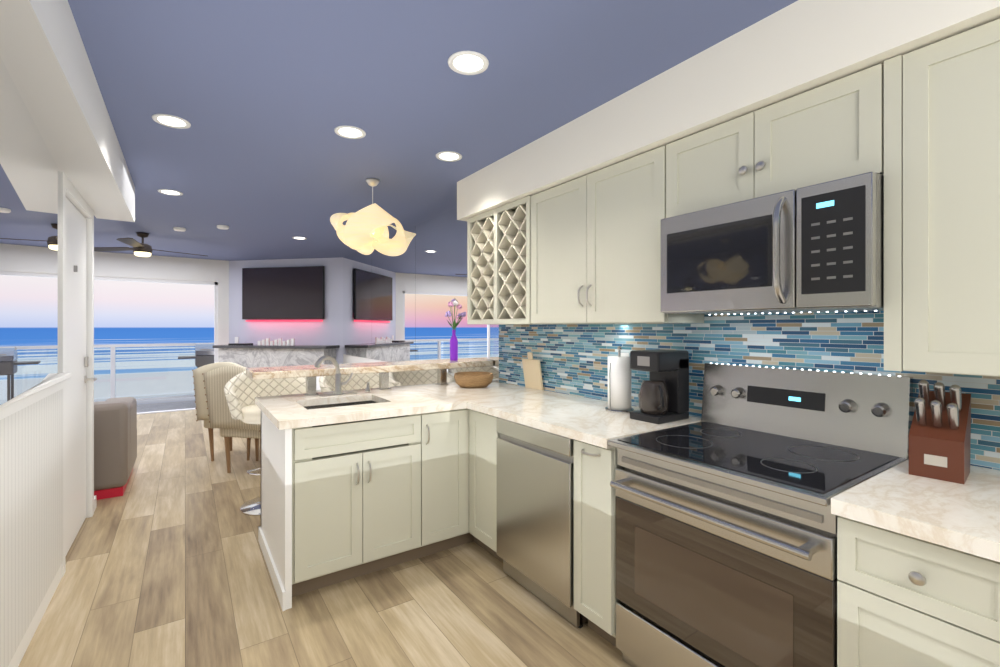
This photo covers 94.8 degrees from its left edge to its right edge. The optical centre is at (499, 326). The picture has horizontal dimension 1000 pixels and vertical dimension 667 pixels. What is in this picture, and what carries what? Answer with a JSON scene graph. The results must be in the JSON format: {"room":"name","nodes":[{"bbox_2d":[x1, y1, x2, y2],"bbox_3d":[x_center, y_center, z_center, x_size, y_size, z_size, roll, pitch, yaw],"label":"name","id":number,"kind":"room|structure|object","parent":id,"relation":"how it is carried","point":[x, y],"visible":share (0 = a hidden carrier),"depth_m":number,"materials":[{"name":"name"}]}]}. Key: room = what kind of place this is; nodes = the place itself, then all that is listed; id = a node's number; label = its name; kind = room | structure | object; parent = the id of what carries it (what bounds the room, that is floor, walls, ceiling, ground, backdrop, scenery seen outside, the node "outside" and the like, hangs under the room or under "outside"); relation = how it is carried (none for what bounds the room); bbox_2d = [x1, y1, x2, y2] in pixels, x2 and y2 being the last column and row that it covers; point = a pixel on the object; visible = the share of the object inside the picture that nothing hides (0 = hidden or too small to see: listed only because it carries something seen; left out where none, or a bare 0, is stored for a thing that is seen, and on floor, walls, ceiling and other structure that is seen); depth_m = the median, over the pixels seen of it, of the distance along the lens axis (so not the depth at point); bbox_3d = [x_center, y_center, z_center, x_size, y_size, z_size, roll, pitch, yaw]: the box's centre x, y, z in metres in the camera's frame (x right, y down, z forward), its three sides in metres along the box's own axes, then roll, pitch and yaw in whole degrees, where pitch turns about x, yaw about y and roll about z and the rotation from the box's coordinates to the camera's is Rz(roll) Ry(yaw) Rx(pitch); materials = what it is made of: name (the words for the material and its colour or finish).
{"room":"kitchen","nodes":[
{"label":"kitchen","id":0,"kind":"room"},
{"bbox_2d":[18,410,630,666],"bbox_3d":[-2.606,1.420,2.761,5.660,0.100,10.940,0,0,-34],"label":"floor","id":1,"kind":"structure","parent":0,"point":[166,565],"depth_m":2.30,"materials":[{"name":"brown wood"}]},
{"bbox_2d":[94,397,136,499],"bbox_3d":[-4.198,0.993,3.488,2.215,0.755,0.940,0,0,-34],"label":"sofa","id":2,"kind":"object","parent":1,"relation":"on","point":[115,438],"visible":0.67,"depth_m":3.69,"materials":[{"name":"grey fabric"}]},
{"bbox_2d":[192,362,250,460],"bbox_3d":[-2.773,0.860,4.824,0.524,1.021,0.688,0,0,-4],"label":"dining chair","id":3,"kind":"object","parent":1,"relation":"on","point":[202,413],"visible":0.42,"depth_m":4.55,"materials":[{"name":"beige fabric"}]},
{"bbox_2d":[202,365,260,473],"bbox_3d":[-2.357,0.860,4.398,0.524,1.021,0.688,0,0,11],"label":"dining chair","id":4,"kind":"object","parent":1,"relation":"on","point":[216,380],"visible":0.48,"depth_m":4.19,"materials":[{"name":"beige fabric"}]},
{"bbox_2d":[224,371,305,515],"bbox_3d":[-1.782,0.850,3.576,0.630,1.040,0.554,0,0,-34],"label":"bar stool","id":5,"kind":"object","parent":1,"relation":"on","point":[242,390],"visible":0.38,"depth_m":3.57,"materials":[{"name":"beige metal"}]},
{"bbox_2d":[213,338,339,367],"bbox_3d":[-3.626,0.777,7.455,2.001,1.185,0.416,0,0,11],"label":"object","id":6,"kind":"structure","parent":1,"relation":"on","point":[267,352],"depth_m":7.33,"materials":[{"name":"stone"}]},
{"bbox_2d":[316,376,320,391],"bbox_3d":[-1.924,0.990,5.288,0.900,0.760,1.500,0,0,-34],"label":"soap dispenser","id":7,"kind":"object","parent":1,"relation":"on","point":[318,389],"visible":0.02,"depth_m":4.80,"materials":[{"name":"white"}]},
{"bbox_2d":[259,397,410,610],"bbox_3d":[-0.966,0.930,2.808,0.780,0.880,0.875,0,0,-34],"label":"base cabinet","id":8,"kind":"object","parent":1,"relation":"on","point":[361,482],"depth_m":2.42,"materials":[{"name":"beige paint"}]},
{"bbox_2d":[255,389,370,428],"bbox_3d":[-1.039,0.470,2.755,0.660,0.040,0.920,0,0,-34],"label":"countertop","id":9,"kind":"structure","parent":8,"relation":"on","point":[283,411],"depth_m":2.64,"materials":[{"name":"beige stone"}]},
{"bbox_2d":[314,355,370,396],"bbox_3d":[-1.048,0.318,3.071,0.376,0.264,0.068,0,0,-34],"label":"faucet","id":10,"kind":"object","parent":9,"relation":"on","point":[338,382],"visible":0.92,"depth_m":3.04,"materials":[{"name":"silver metal"}]},
{"bbox_2d":[363,381,701,448],"bbox_3d":[-0.006,0.470,2.786,1.079,0.040,2.036,0,0,-34],"label":"countertop","id":11,"kind":"structure","parent":8,"relation":"on","point":[587,420],"depth_m":2.60,"materials":[{"name":"beige stone"}]},
{"bbox_2d":[246,358,492,395],"bbox_3d":[-0.891,0.364,3.468,1.768,0.172,0.390,0,0,-34],"label":"raised bar","id":12,"kind":"object","parent":11,"relation":"on","point":[310,373],"visible":1,"depth_m":3.28,"materials":[{"name":"beige stone"}]},
{"bbox_2d":[445,298,465,359],"bbox_3d":[-0.365,0.018,3.844,0.206,0.520,0.184,0,0,-34],"label":"vase","id":13,"kind":"object","parent":12,"relation":"on","point":[454,340],"visible":1,"depth_m":3.83,"materials":[{"name":"purple glass"}]},
{"bbox_2d":[454,371,492,387],"bbox_3d":[-0.199,0.400,3.476,0.300,0.100,0.300,0,0,-34],"label":"bowl","id":14,"kind":"object","parent":11,"relation":"on","point":[474,379],"visible":1,"depth_m":3.37,"materials":[{"name":"wood"}]},
{"bbox_2d":[522,352,543,389],"bbox_3d":[0.233,0.317,3.335,0.055,0.268,0.200,0,0,-34],"label":"cutting board","id":15,"kind":"object","parent":11,"relation":"on","point":[532,372],"visible":1,"depth_m":3.32,"materials":[{"name":"beige wood"}]},
{"bbox_2d":[605,346,633,412],"bbox_3d":[0.642,0.277,2.476,0.153,0.347,0.150,0,0,-34],"label":"paper towel holder","id":16,"kind":"object","parent":11,"relation":"on","point":[619,385],"visible":0.98,"depth_m":2.42,"materials":[{"name":"white paper"}]},
{"bbox_2d":[630,349,688,423],"bbox_3d":[0.787,0.282,2.243,0.247,0.335,0.197,0,0,-34],"label":"coffee maker","id":17,"kind":"object","parent":11,"relation":"on","point":[664,393],"visible":1,"depth_m":2.20,"materials":[{"name":"black plastic"}]},
{"bbox_2d":[319,373,395,391],"bbox_3d":[-1.230,0.850,3.955,0.630,1.040,0.554,0,0,-34],"label":"bar stool","id":18,"kind":"object","parent":1,"relation":"on","point":[355,382],"visible":0.15,"depth_m":4.13,"materials":[{"name":"beige fabric"}]},
{"bbox_2d":[389,369,454,385],"bbox_3d":[-0.740,0.850,4.266,0.630,1.040,0.554,0,0,-34],"label":"bar stool","id":19,"kind":"object","parent":1,"relation":"on","point":[407,378],"visible":0.08,"depth_m":4.44,"materials":[{"name":"beige fabric"}]},
{"bbox_2d":[411,409,462,560],"bbox_3d":[-0.553,0.930,3.025,0.393,0.880,0.903,0,0,-34],"label":"base cabinet","id":20,"kind":"object","parent":1,"relation":"on","point":[436,434],"depth_m":2.70,"materials":[{"name":"beige paint"}]},
{"bbox_2d":[459,405,554,562],"bbox_3d":[0.143,0.930,2.861,0.745,0.880,0.340,0,0,-34],"label":"base cabinet","id":21,"kind":"object","parent":1,"relation":"on","point":[480,434],"depth_m":2.72,"materials":[{"name":"beige paint"}]},
{"bbox_2d":[497,417,587,627],"bbox_3d":[0.415,0.932,2.478,0.655,0.875,0.586,0,0,-34],"label":"dishwasher","id":22,"kind":"object","parent":1,"relation":"on","point":[535,509],"visible":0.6,"depth_m":2.24,"materials":[{"name":"silver metal"}]},
{"bbox_2d":[568,437,621,651],"bbox_3d":[0.670,0.930,2.152,0.678,0.880,0.225,0,0,-34],"label":"base cabinet","id":23,"kind":"object","parent":1,"relation":"on","point":[595,599],"depth_m":1.96,"materials":[{"name":"beige paint"}]},
{"bbox_2d":[608,363,912,666],"bbox_3d":[0.930,0.771,1.722,0.736,1.198,0.764,0,0,-34],"label":"range","id":24,"kind":"object","parent":1,"relation":"on","point":[725,537],"visible":0.96,"depth_m":1.60,"materials":[{"name":"silver metal"}]},
{"bbox_2d":[837,517,999,666],"bbox_3d":[1.286,0.930,1.252,0.678,0.880,0.398,0,0,-34],"label":"base cabinet","id":25,"kind":"object","parent":1,"relation":"on","point":[902,602],"depth_m":1.10,"materials":[{"name":"beige paint"}]},
{"bbox_2d":[831,459,999,564],"bbox_3d":[1.751,0.470,0.548,0.709,0.040,2.086,0,0,-34],"label":"countertop","id":26,"kind":"structure","parent":25,"relation":"on","point":[964,518],"depth_m":1.16,"materials":[{"name":"beige stone"}]},
{"bbox_2d":[909,380,970,483],"bbox_3d":[1.361,0.307,1.422,0.208,0.286,0.120,0,0,-40],"label":"knife block","id":27,"kind":"object","parent":26,"relation":"on","point":[939,438],"visible":1,"depth_m":1.38,"materials":[{"name":"brown wood"}]},
{"bbox_2d":[68,0,797,260],"bbox_3d":[-2.606,-1.180,2.761,5.660,0.100,10.940,0,0,-34],"label":"ceiling","id":28,"kind":"structure","parent":0,"point":[261,158],"depth_m":2.22,"materials":[{"name":"blue paint"}]},
{"bbox_2d":[0,0,134,221],"bbox_3d":[-1.263,-0.990,1.044,0.235,0.280,6.350,0,0,-34],"label":"soffit","id":29,"kind":"structure","parent":28,"relation":"attached to","point":[44,57],"depth_m":1.81,"materials":[{"name":"white paint"}]},
{"bbox_2d":[94,232,206,256],"bbox_3d":[-4.196,-0.990,5.480,1.234,0.280,1.177,0,0,-34],"label":"ceiling fan","id":30,"kind":"object","parent":28,"relation":"hanging from","point":[142,249],"visible":1,"depth_m":5.50,"materials":[{"name":"brown metal"}]},
{"bbox_2d":[157,189,182,195],"bbox_3d":[-2.761,-1.127,3.854,0.176,0.006,0.176,0,0,-34],"label":"recessed light","id":31,"kind":"object","parent":28,"relation":"in","point":[170,192],"visible":0.98,"depth_m":3.85,"materials":[{"name":"white"}]},
{"bbox_2d":[152,114,190,128],"bbox_3d":[-1.801,-1.127,2.524,0.176,0.006,0.176,0,0,-34],"label":"recessed light","id":32,"kind":"object","parent":28,"relation":"in","point":[171,121],"visible":1,"depth_m":2.52,"materials":[{"name":"white"}]},
{"bbox_2d":[173,227,185,231],"bbox_3d":[-3.657,-1.115,5.252,0.120,0.029,0.118,0,0,-34],"label":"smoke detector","id":33,"kind":"object","parent":28,"relation":"attached to","point":[181,229],"depth_m":5.22,"materials":[{"name":"white plastic"}]},
{"bbox_2d":[217,225,228,229],"bbox_3d":[-3.101,-1.115,5.148,0.120,0.029,0.118,0,0,-34],"label":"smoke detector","id":34,"kind":"object","parent":28,"relation":"attached to","point":[223,227],"depth_m":5.11,"materials":[{"name":"white plastic"}]},
{"bbox_2d":[292,237,306,239],"bbox_3d":[-2.541,-1.127,5.835,0.176,0.006,0.176,0,0,-34],"label":"recessed light","id":35,"kind":"object","parent":28,"relation":"in","point":[301,238],"visible":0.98,"depth_m":5.85,"materials":[{"name":"white"}]},
{"bbox_2d":[334,125,365,138],"bbox_3d":[-0.868,-1.127,2.666,0.176,0.006,0.176,0,0,-34],"label":"recessed light","id":36,"kind":"object","parent":28,"relation":"in","point":[349,132],"visible":1,"depth_m":2.67,"materials":[{"name":"white"}]},
{"bbox_2d":[330,178,415,255],"bbox_3d":[-0.963,-0.847,3.544,0.608,0.565,0.640,0,0,-34],"label":"pendant lamp","id":37,"kind":"object","parent":28,"relation":"hanging from","point":[364,231],"visible":1,"depth_m":3.41,"materials":[{"name":"beige glass"}]},
{"bbox_2d":[436,151,461,161],"bbox_3d":[-0.337,-1.127,3.041,0.176,0.006,0.176,0,0,-34],"label":"recessed light","id":38,"kind":"object","parent":28,"relation":"in","point":[449,156],"visible":1,"depth_m":3.04,"materials":[{"name":"white"}]},
{"bbox_2d":[448,51,488,74],"bbox_3d":[-0.135,-1.127,1.968,0.176,0.006,0.176,0,0,-34],"label":"recessed light","id":39,"kind":"object","parent":28,"relation":"in","point":[466,62],"visible":1,"depth_m":1.96,"materials":[{"name":"white"}]},
{"bbox_2d":[457,0,999,220],"bbox_3d":[1.159,-0.983,1.733,0.370,0.295,4.750,0,0,-34],"label":"soffit","id":40,"kind":"structure","parent":28,"relation":"attached to","point":[798,47],"depth_m":1.78,"materials":[{"name":"white paint"}]},
{"bbox_2d":[55,193,994,517],"bbox_3d":[-2.606,0.120,2.761,5.660,2.500,10.940,0,0,-34],"label":"wall","id":41,"kind":"structure","parent":0,"point":[227,277],"depth_m":7.53,"materials":[{"name":"white paint"}]},
{"bbox_2d":[0,57,59,404],"bbox_3d":[-1.054,-0.301,0.626,0.106,1.092,4.625,0,0,-34],"label":"mirror","id":42,"kind":"object","parent":41,"relation":"attached to","point":[29,264],"visible":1,"depth_m":1.76,"materials":[{"name":"clear glass"}]},
{"bbox_2d":[0,373,71,666],"bbox_3d":[-1.080,0.764,0.609,0.065,1.028,4.625,0,0,-34],"label":"wainscot paneling","id":43,"kind":"structure","parent":41,"relation":"attached to","point":[31,490],"depth_m":1.96,"materials":[{"name":"white wood"}]},
{"bbox_2d":[8,171,96,666],"bbox_3d":[-1.316,0.260,0.929,0.018,2.220,6.220,0,0,-34],"label":"door trim","id":44,"kind":"structure","parent":41,"relation":"attached to","point":[70,190],"depth_m":2.49,"materials":[{"name":"white wood"}]},
{"bbox_2d":[66,198,96,554],"bbox_3d":[-2.710,0.295,2.931,0.130,2.146,0.896,0,0,-34],"label":"door","id":45,"kind":"structure","parent":41,"relation":"in","point":[77,361],"depth_m":2.96,"materials":[{"name":"white wood"}]},
{"bbox_2d":[94,276,217,414],"bbox_3d":[-6.099,0.305,6.925,3.160,2.130,0.080,0,0,-34],"label":"window frame","id":46,"kind":"structure","parent":41,"relation":"in","point":[215,284],"depth_m":7.53,"materials":[{"name":"white"}]},
{"bbox_2d":[235,266,324,342],"bbox_3d":[-3.688,-0.350,7.644,1.691,1.280,0.068,0,0,11],"label":"wall-mounted tv","id":47,"kind":"object","parent":41,"relation":"attached to","point":[283,292],"visible":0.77,"depth_m":7.59,"materials":[{"name":"black plastic"}]},
{"bbox_2d":[343,208,498,380],"bbox_3d":[-1.274,-0.344,5.606,0.006,1.565,4.490,0,0,-34],"label":"mirror","id":48,"kind":"object","parent":41,"relation":"attached to","point":[396,308],"depth_m":5.07,"materials":[{"name":"clear glass"}]},
{"bbox_2d":[523,145,703,323],"bbox_3d":[0.585,-0.424,2.598,0.314,0.810,1.025,0,0,-34],"label":"upper cabinet","id":49,"kind":"object","parent":41,"relation":"attached to","point":[592,241],"depth_m":2.43,"materials":[{"name":"beige paint"}]},
{"bbox_2d":[499,311,999,469],"bbox_3d":[1.321,0.185,1.814,0.008,0.530,4.700,0,0,-34],"label":"tile backsplash","id":50,"kind":"structure","parent":41,"relation":"attached to","point":[573,358],"depth_m":2.15,"materials":[{"name":"tile"}]},
{"bbox_2d":[667,60,886,217],"bbox_3d":[1.100,-0.654,1.851,0.308,0.350,0.790,0,0,-34],"label":"upper cabinet","id":51,"kind":"object","parent":41,"relation":"attached to","point":[837,129],"depth_m":1.67,"materials":[{"name":"beige paint"}]},
{"bbox_2d":[661,172,883,314],"bbox_3d":[1.053,-0.266,1.800,0.444,0.418,0.756,0,0,-34],"label":"over-the-range microwave","id":52,"kind":"object","parent":51,"relation":"attached to","point":[818,248],"visible":0.94,"depth_m":1.59,"materials":[{"name":"silver metal"}]},
{"bbox_2d":[883,19,999,376],"bbox_3d":[1.595,-0.347,1.128,0.308,0.965,0.958,0,0,-34],"label":"upper cabinet","id":53,"kind":"object","parent":41,"relation":"attached to","point":[919,130],"depth_m":1.33,"materials":[{"name":"beige paint"}]},
{"label":"outside","id":54,"kind":"structure","parent":0,"visible":0},
{"bbox_2d":[94,371,194,404],"bbox_3d":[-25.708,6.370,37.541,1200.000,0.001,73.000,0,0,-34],"label":"beach","id":55,"kind":"structure","parent":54,"point":[120,384],"depth_m":49.25},
{"bbox_2d":[94,327,213,374],"bbox_3d":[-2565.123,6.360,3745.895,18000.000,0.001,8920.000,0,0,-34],"label":"ocean","id":56,"kind":"object","parent":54,"point":[130,335],"visible":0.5,"depth_m":150.03,"materials":[{"name":"liquid"}]},
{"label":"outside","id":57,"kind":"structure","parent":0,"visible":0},
{"bbox_2d":[137,400,195,412],"bbox_3d":[-6.506,1.450,7.465,4.300,0.120,1.230,0,0,-34],"label":"floor","id":58,"kind":"structure","parent":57,"point":[165,406],"depth_m":8.04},
{"bbox_2d":[94,343,194,401],"bbox_3d":[-6.779,0.845,7.927,4.230,1.090,0.070,0,0,-34],"label":"balcony railing","id":59,"kind":"object","parent":58,"relation":"on","point":[112,358],"visible":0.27,"depth_m":8.14,"materials":[{"name":"white metal"}]},
{"bbox_2d":[178,343,213,367],"bbox_3d":[-5.285,0.840,8.239,0.790,1.100,0.532,0,0,-34],"label":"grill","id":60,"kind":"object","parent":58,"relation":"on","point":[204,354],"visible":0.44,"depth_m":8.05,"materials":[{"name":"grey metal"}]}
]}

